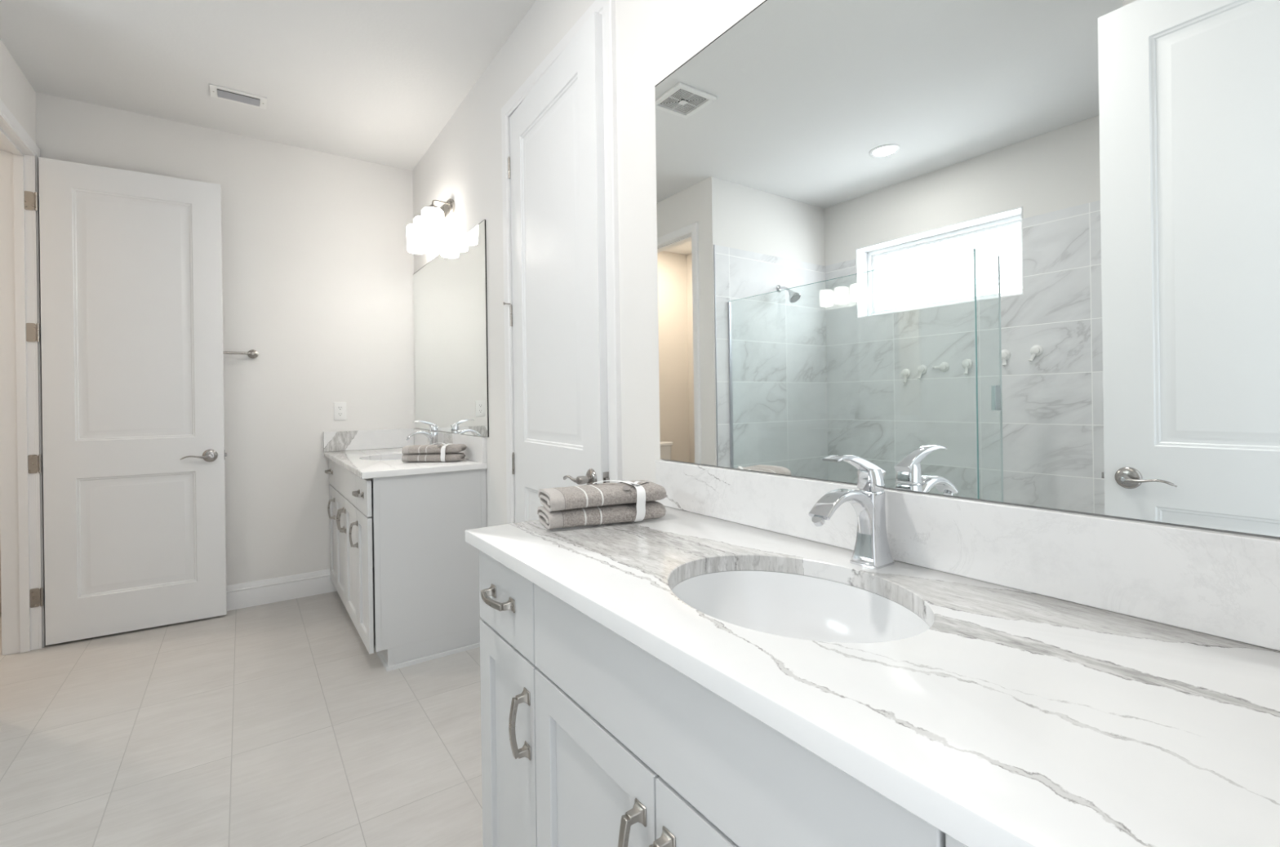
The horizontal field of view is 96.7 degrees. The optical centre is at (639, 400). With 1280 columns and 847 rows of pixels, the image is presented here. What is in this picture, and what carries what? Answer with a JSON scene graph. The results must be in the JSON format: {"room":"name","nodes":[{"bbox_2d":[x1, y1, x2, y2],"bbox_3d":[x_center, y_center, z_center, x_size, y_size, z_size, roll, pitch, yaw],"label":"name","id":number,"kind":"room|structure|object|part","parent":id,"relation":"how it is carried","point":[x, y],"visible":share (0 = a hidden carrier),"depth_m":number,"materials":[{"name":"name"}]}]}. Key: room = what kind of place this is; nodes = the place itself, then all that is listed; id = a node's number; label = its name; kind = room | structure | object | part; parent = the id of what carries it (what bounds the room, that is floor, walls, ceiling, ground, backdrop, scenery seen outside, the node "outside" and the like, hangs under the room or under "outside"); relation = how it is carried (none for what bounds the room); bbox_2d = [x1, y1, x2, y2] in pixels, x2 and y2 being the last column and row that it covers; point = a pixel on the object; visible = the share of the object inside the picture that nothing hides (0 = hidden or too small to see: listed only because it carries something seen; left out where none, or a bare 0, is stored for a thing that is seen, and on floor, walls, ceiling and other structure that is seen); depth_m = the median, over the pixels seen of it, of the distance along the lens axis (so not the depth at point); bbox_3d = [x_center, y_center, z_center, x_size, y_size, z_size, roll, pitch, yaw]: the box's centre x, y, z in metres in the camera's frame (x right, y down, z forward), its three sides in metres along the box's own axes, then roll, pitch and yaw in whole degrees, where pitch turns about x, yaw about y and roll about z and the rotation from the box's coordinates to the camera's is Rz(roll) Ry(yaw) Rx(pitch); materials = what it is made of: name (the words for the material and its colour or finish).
{"room":"bathroom","nodes":[
{"label":"bathroom","id":0,"kind":"room"},
{"bbox_2d":[0,543,1,613],"bbox_3d":[-4.026,-0.147,3.056,1.450,2.730,0.120,-1,0,-35],"label":"wall","id":1,"kind":"structure","parent":0,"point":[0,544],"depth_m":3.24,"materials":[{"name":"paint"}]},
{"bbox_2d":[0,39,35,143],"bbox_3d":[-2.939,-0.163,2.663,0.120,2.730,1.770,-1,0,-35],"label":"wall","id":2,"kind":"structure","parent":0,"point":[17,94],"depth_m":2.58,"materials":[{"name":"paint"}]},
{"bbox_2d":[0,98,45,655],"bbox_3d":[-2.757,-0.025,2.420,0.139,2.448,0.861,-1,0,-35],"label":"door frame","id":3,"kind":"structure","parent":2,"relation":"attached to","point":[18,487],"depth_m":2.71,"materials":[{"name":"white paint"}]},
{"bbox_2d":[35,92,415,585],"bbox_3d":[-2.276,-0.172,3.377,2.015,2.730,0.120,-1,0,-35],"label":"wall","id":4,"kind":"structure","parent":0,"point":[317,266],"depth_m":3.42,"materials":[{"name":"paint"}]},
{"bbox_2d":[23,156,226,645],"bbox_3d":[-2.626,0.000,2.952,0.775,2.372,0.143,-1,0,-32],"label":"door","id":5,"kind":"structure","parent":4,"relation":"in","point":[134,454],"depth_m":2.93,"materials":[{"name":"white paint"}]},
{"bbox_3d":[-2.370,0.303,3.034,0.130,0.020,0.019,-1,0,-32],"label":"lever","id":6,"kind":"part","parent":5,"relation":"part of","materials":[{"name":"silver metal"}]},
{"bbox_2d":[223,350,257,359],"bbox_3d":[-2.425,-0.267,3.160,0.507,0.052,0.065,-1,0,-35],"label":"towel bar","id":7,"kind":"object","parent":4,"relation":"attached to","point":[252,354],"visible":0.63,"depth_m":3.26,"materials":[{"name":"silver metal"}]},
{"bbox_2d":[226,568,336,611],"bbox_3d":[-2.409,1.125,3.188,1.320,0.140,0.016,-1,0,-35],"label":"baseboard","id":8,"kind":"structure","parent":4,"relation":"attached to","point":[239,596],"depth_m":3.37,"materials":[{"name":"white paint"}]},
{"bbox_2d":[333,402,346,420],"bbox_3d":[-1.882,0.067,3.571,0.070,0.115,0.007,-1,0,-35],"label":"power outlet","id":9,"kind":"object","parent":4,"relation":"attached to","point":[340,408],"visible":1,"depth_m":3.57,"materials":[{"name":"white plastic"}]},
{"bbox_2d":[337,405,342,410],"bbox_3d":[-1.881,0.047,3.570,0.033,0.028,0.001,-1,0,-35],"label":"receptacle","id":10,"kind":"object","parent":9,"relation":"attached to","point":[339,407],"depth_m":3.57,"materials":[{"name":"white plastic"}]},
{"bbox_2d":[337,412,342,416],"bbox_3d":[-1.881,0.086,3.570,0.033,0.028,0.001,-1,0,-35],"label":"receptacle","id":11,"kind":"object","parent":9,"relation":"attached to","point":[339,414],"depth_m":3.57,"materials":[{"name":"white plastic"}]},
{"bbox_2d":[0,591,482,846],"bbox_3d":[-1.498,1.232,1.747,4.200,0.100,5.300,-1,0,-35],"label":"floor","id":12,"kind":"structure","parent":0,"point":[275,724],"depth_m":1.99,"materials":[{"name":"tile"}]},
{"bbox_2d":[324,458,486,671],"bbox_3d":[-1.344,0.759,3.121,0.559,0.842,1.348,-1,0,-35],"label":"vanity cabinet","id":13,"kind":"object","parent":12,"relation":"on","point":[403,569],"visible":0.9,"depth_m":2.59,"materials":[{"name":"grey paint"}]},
{"bbox_3d":[-1.864,0.427,3.401,0.036,0.025,0.127,-1,0,-35],"label":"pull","id":14,"kind":"part","parent":13,"relation":"part of","materials":[{"name":"silver metal"}]},
{"bbox_3d":[-1.794,0.631,3.305,0.036,0.127,0.025,-1,0,-35],"label":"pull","id":15,"kind":"part","parent":13,"relation":"part of","materials":[{"name":"silver metal"}]},
{"bbox_3d":[-1.842,0.433,3.416,0.018,0.156,0.291,-1,0,-35],"label":"drawer","id":16,"kind":"part","parent":13,"relation":"part of","materials":[{"name":"grey paint"}]},
{"bbox_3d":[-1.836,0.808,3.416,0.018,0.582,0.291,-1,0,-35],"label":"cabinet door","id":17,"kind":"part","parent":13,"relation":"part of","materials":[{"name":"grey paint"}]},
{"bbox_3d":[-1.581,0.628,3.000,0.036,0.127,0.025,-1,0,-35],"label":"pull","id":18,"kind":"part","parent":13,"relation":"part of","materials":[{"name":"silver metal"}]},
{"bbox_3d":[-1.645,0.805,3.142,0.018,0.582,0.369,-1,0,-35],"label":"cabinet door","id":19,"kind":"part","parent":13,"relation":"part of","materials":[{"name":"grey paint"}]},
{"bbox_3d":[-1.545,0.627,2.949,0.036,0.127,0.025,-1,0,-35],"label":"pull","id":20,"kind":"part","parent":13,"relation":"part of","materials":[{"name":"silver metal"}]},
{"bbox_3d":[-1.544,0.428,2.990,0.018,0.156,0.742,-1,0,-35],"label":"false drawer","id":21,"kind":"part","parent":13,"relation":"part of","materials":[{"name":"grey paint"}]},
{"bbox_3d":[-1.431,0.802,2.837,0.018,0.582,0.369,-1,0,-35],"label":"cabinet door","id":22,"kind":"part","parent":13,"relation":"part of","materials":[{"name":"grey paint"}]},
{"bbox_3d":[-1.331,0.624,2.643,0.036,0.127,0.025,-1,0,-35],"label":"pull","id":23,"kind":"part","parent":13,"relation":"part of","materials":[{"name":"silver metal"}]},
{"bbox_3d":[-1.268,0.418,2.548,0.036,0.025,0.127,-1,0,-35],"label":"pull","id":24,"kind":"part","parent":13,"relation":"part of","materials":[{"name":"silver metal"}]},
{"bbox_3d":[-1.246,0.424,2.563,0.018,0.156,0.290,-1,0,-35],"label":"drawer","id":25,"kind":"part","parent":13,"relation":"part of","materials":[{"name":"grey paint"}]},
{"bbox_3d":[-1.240,0.799,2.563,0.018,0.582,0.290,-1,0,-35],"label":"cabinet door","id":26,"kind":"part","parent":13,"relation":"part of","materials":[{"name":"grey paint"}]},
{"bbox_2d":[323,428,487,479],"bbox_3d":[-1.346,0.261,3.123,0.550,0.151,1.353,-1,0,-35],"label":"countertop","id":27,"kind":"structure","parent":13,"relation":"on","point":[358,452],"depth_m":3.16,"materials":[{"name":"white stone"}]},
{"bbox_2d":[371,458,401,488],"bbox_3d":[-1.350,0.412,3.115,0.363,0.150,0.451,-1,0,-35],"label":"sink","id":28,"kind":"object","parent":27,"relation":"in","point":[388,459],"visible":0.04,"depth_m":3.29,"materials":[{"name":"white ceramic"}]},
{"bbox_2d":[405,420,438,444],"bbox_3d":[-1.224,0.209,3.205,0.183,0.194,0.052,-1,0,-35],"label":"faucet","id":29,"kind":"object","parent":27,"relation":"on","point":[433,436],"visible":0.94,"depth_m":3.22,"materials":[{"name":"silver metal"}]},
{"bbox_3d":[-1.228,0.211,3.202,0.156,0.081,0.038,-1,0,-35],"label":"spout","id":30,"kind":"part","parent":29,"relation":"part of","materials":[{"name":"silver metal"}]},
{"bbox_3d":[-1.211,0.145,3.215,0.135,0.066,0.035,-1,0,-35],"label":"handle","id":31,"kind":"part","parent":29,"relation":"part of","materials":[{"name":"silver metal"}]},
{"bbox_2d":[401,452,465,462],"bbox_3d":[-1.022,0.282,2.837,0.284,0.041,0.130,-1,0,1],"label":"folded towel","id":32,"kind":"object","parent":27,"relation":"on","point":[433,457],"visible":0.9,"depth_m":2.78,"materials":[{"name":"grey fabric"}]},
{"bbox_2d":[401,444,466,454],"bbox_3d":[-1.020,0.241,2.840,0.286,0.044,0.132,-1,0,0],"label":"folded towel","id":33,"kind":"object","parent":32,"relation":"on","point":[412,449],"visible":0.95,"depth_m":2.78,"materials":[{"name":"grey fabric"}]},
{"bbox_2d":[434,442,457,462],"bbox_3d":[-0.963,0.256,2.829,0.103,0.091,0.138,-1,0,-30],"label":"ribbon","id":34,"kind":"object","parent":33,"relation":"attached to","point":[443,447],"visible":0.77,"depth_m":2.76,"materials":[{"name":"white fabric"}]},
{"bbox_3d":[-1.297,1.170,3.150,0.457,0.018,1.348,-1,0,-35],"label":"shoe moulding","id":35,"kind":"part","parent":13,"relation":"part of","materials":[{"name":"grey paint"}]},
{"bbox_2d":[479,551,966,846],"bbox_3d":[0.225,0.736,0.876,0.559,0.842,1.350,-1,0,-35],"label":"vanity cabinet","id":36,"kind":"object","parent":12,"relation":"on","point":[589,739],"visible":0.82,"depth_m":0.80,"materials":[{"name":"grey paint"}]},
{"bbox_3d":[-0.295,0.405,1.157,0.036,0.025,0.127,-1,0,-35],"label":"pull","id":37,"kind":"part","parent":36,"relation":"part of","materials":[{"name":"silver metal"}]},
{"bbox_3d":[-0.273,0.410,1.172,0.018,0.156,0.291,-1,0,-35],"label":"drawer","id":38,"kind":"part","parent":36,"relation":"part of","materials":[{"name":"grey paint"}]},
{"bbox_3d":[-0.268,0.785,1.172,0.018,0.582,0.291,-1,0,-35],"label":"cabinet door","id":39,"kind":"part","parent":36,"relation":"part of","materials":[{"name":"grey paint"}]},
{"bbox_3d":[-0.226,0.608,1.061,0.036,0.127,0.025,-1,0,-35],"label":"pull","id":40,"kind":"part","parent":36,"relation":"part of","materials":[{"name":"silver metal"}]},
{"bbox_3d":[-0.076,0.782,0.898,0.018,0.582,0.369,-1,0,-35],"label":"cabinet door","id":41,"kind":"part","parent":36,"relation":"part of","materials":[{"name":"grey paint"}]},
{"bbox_3d":[-0.012,0.605,0.756,0.036,0.127,0.025,-1,0,-35],"label":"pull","id":42,"kind":"part","parent":36,"relation":"part of","materials":[{"name":"silver metal"}]},
{"bbox_3d":[0.024,0.605,0.705,0.036,0.127,0.025,-1,0,-35],"label":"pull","id":43,"kind":"part","parent":36,"relation":"part of","materials":[{"name":"silver metal"}]},
{"bbox_3d":[0.137,0.779,0.593,0.018,0.582,0.369,-1,0,-35],"label":"cabinet door","id":44,"kind":"part","parent":36,"relation":"part of","materials":[{"name":"grey paint"}]},
{"bbox_2d":[465,459,1279,846],"bbox_3d":[0.220,0.239,0.886,0.546,0.151,1.377,-1,0,-35],"label":"countertop","id":45,"kind":"structure","parent":36,"relation":"on","point":[1074,680],"depth_m":0.64,"materials":[{"name":"white stone"}]},
{"bbox_2d":[537,501,666,528],"bbox_3d":[-0.089,0.268,1.371,0.293,0.042,0.134,-1,0,-22],"label":"folded towel","id":46,"kind":"object","parent":45,"relation":"on","point":[624,513],"visible":0.77,"depth_m":1.31,"materials":[{"name":"grey fabric"}]},
{"bbox_2d":[537,480,666,511],"bbox_3d":[-0.087,0.226,1.374,0.293,0.043,0.134,-1,0,-23],"label":"folded towel","id":47,"kind":"object","parent":46,"relation":"on","point":[557,499],"visible":0.92,"depth_m":1.32,"materials":[{"name":"grey fabric"}]},
{"bbox_2d":[592,480,645,522],"bbox_3d":[-0.031,0.241,1.387,0.142,0.094,0.106,-1,0,37],"label":"ribbon","id":48,"kind":"object","parent":47,"relation":"attached to","point":[641,494],"visible":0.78,"depth_m":1.33,"materials":[{"name":"white fabric"}]},
{"bbox_2d":[671,570,930,643],"bbox_3d":[0.226,0.390,0.862,0.363,0.150,0.451,-1,0,-35],"label":"sink","id":49,"kind":"object","parent":45,"relation":"in","point":[788,605],"visible":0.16,"depth_m":1.01,"materials":[{"name":"white ceramic"}]},
{"bbox_2d":[808,454,894,569],"bbox_3d":[0.350,0.187,0.952,0.183,0.194,0.052,-1,0,-35],"label":"faucet","id":50,"kind":"object","parent":45,"relation":"on","point":[872,549],"visible":1,"depth_m":0.97,"materials":[{"name":"silver metal"}]},
{"bbox_3d":[0.346,0.189,0.949,0.156,0.081,0.038,-1,0,-35],"label":"spout","id":51,"kind":"part","parent":50,"relation":"part of","materials":[{"name":"silver metal"}]},
{"bbox_3d":[0.364,0.122,0.962,0.135,0.066,0.035,-1,0,-35],"label":"handle","id":52,"kind":"part","parent":50,"relation":"part of","materials":[{"name":"silver metal"}]},
{"bbox_3d":[0.324,0.402,0.319,0.018,0.156,0.292,-1,0,-35],"label":"drawer","id":53,"kind":"part","parent":36,"relation":"part of","materials":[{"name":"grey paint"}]},
{"bbox_2d":[0,0,535,170],"bbox_3d":[-1.538,-1.598,1.747,4.200,0.100,5.300,-1,0,-35],"label":"ceiling","id":54,"kind":"structure","parent":0,"point":[378,82],"depth_m":2.58,"materials":[{"name":"paint"}]},
{"bbox_2d":[208,83,266,109],"bbox_3d":[-2.033,-1.534,2.883,0.236,0.012,0.132,-1,0,-35],"label":"ceiling vent","id":55,"kind":"object","parent":54,"relation":"in","point":[216,91],"visible":1,"depth_m":2.87,"materials":[{"name":"white plastic"}]},
{"bbox_2d":[412,0,1279,539],"bbox_3d":[-0.256,-0.201,2.141,0.120,2.730,4.220,-1,0,-35],"label":"wall","id":56,"kind":"structure","parent":0,"point":[654,38],"depth_m":1.74,"materials":[{"name":"paint"}]},
{"bbox_2d":[406,199,454,253],"bbox_3d":[-1.202,-0.993,3.233,0.159,0.226,0.460,-1,0,-35],"label":"vanity light","id":57,"kind":"object","parent":56,"relation":"attached to","point":[427,228],"visible":1,"depth_m":3.12,"materials":[{"name":"white glass"}]},
{"bbox_3d":[-1.317,-0.956,3.360,0.115,0.156,0.115,-1,0,-35],"label":"lamp shade","id":58,"kind":"part","parent":57,"relation":"part of","materials":[{"name":"white glass"}]},
{"bbox_3d":[-1.219,-0.958,3.220,0.115,0.156,0.115,-1,0,-35],"label":"lamp shade","id":59,"kind":"part","parent":57,"relation":"part of","materials":[{"name":"white glass"}]},
{"bbox_3d":[-1.122,-0.959,3.081,0.115,0.156,0.115,-1,0,-35],"label":"lamp shade","id":60,"kind":"part","parent":57,"relation":"part of","materials":[{"name":"white glass"}]},
{"bbox_3d":[-1.090,-1.074,3.105,0.092,0.033,0.009,-1,0,-35],"label":"lamp arm","id":61,"kind":"part","parent":57,"relation":"part of","materials":[{"name":"silver metal"}]},
{"bbox_2d":[413,428,486,462],"bbox_3d":[-1.125,0.243,3.270,0.020,0.122,1.329,-1,0,-35],"label":"backsplash","id":62,"kind":"structure","parent":56,"relation":"attached to","point":[476,450],"depth_m":2.92,"materials":[{"name":"white stone"}]},
{"bbox_2d":[413,219,488,437],"bbox_3d":[-1.123,-0.337,3.266,0.006,1.034,1.378,-1,0,-35],"label":"wall mirror","id":63,"kind":"object","parent":56,"relation":"attached to","point":[450,291],"visible":1,"depth_m":3.11,"materials":[{"name":"silver mirror"}]},
{"bbox_2d":[502,11,609,523],"bbox_3d":[-0.320,-0.033,2.124,0.143,2.372,0.799,-1,0,-32],"label":"door","id":64,"kind":"structure","parent":56,"relation":"in","point":[556,161],"depth_m":2.03,"materials":[{"name":"white paint"}]},
{"bbox_3d":[-0.224,0.257,1.864,0.019,0.020,0.130,-1,0,-32],"label":"lever","id":65,"kind":"part","parent":64,"relation":"part of","materials":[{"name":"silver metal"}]},
{"bbox_2d":[501,0,622,524],"bbox_3d":[-0.326,-0.059,2.123,0.018,2.448,0.904,-1,0,-35],"label":"door frame","id":66,"kind":"structure","parent":56,"relation":"attached to","point":[606,8],"depth_m":1.78,"materials":[{"name":"white paint"}]},
{"bbox_2d":[654,0,1279,537],"bbox_3d":[0.434,-0.362,1.038,0.006,1.038,1.338,-1,0,-35],"label":"wall mirror","id":67,"kind":"object","parent":56,"relation":"attached to","point":[1025,252],"visible":0.92,"depth_m":0.89,"materials":[{"name":"silver glass"}]},
{"bbox_2d":[655,459,1279,651],"bbox_3d":[0.433,0.221,1.040,0.020,0.122,1.335,-1,0,-35],"label":"backsplash","id":68,"kind":"structure","parent":56,"relation":"attached to","point":[1226,585],"depth_m":0.81,"materials":[{"name":"white stone"}]}
]}

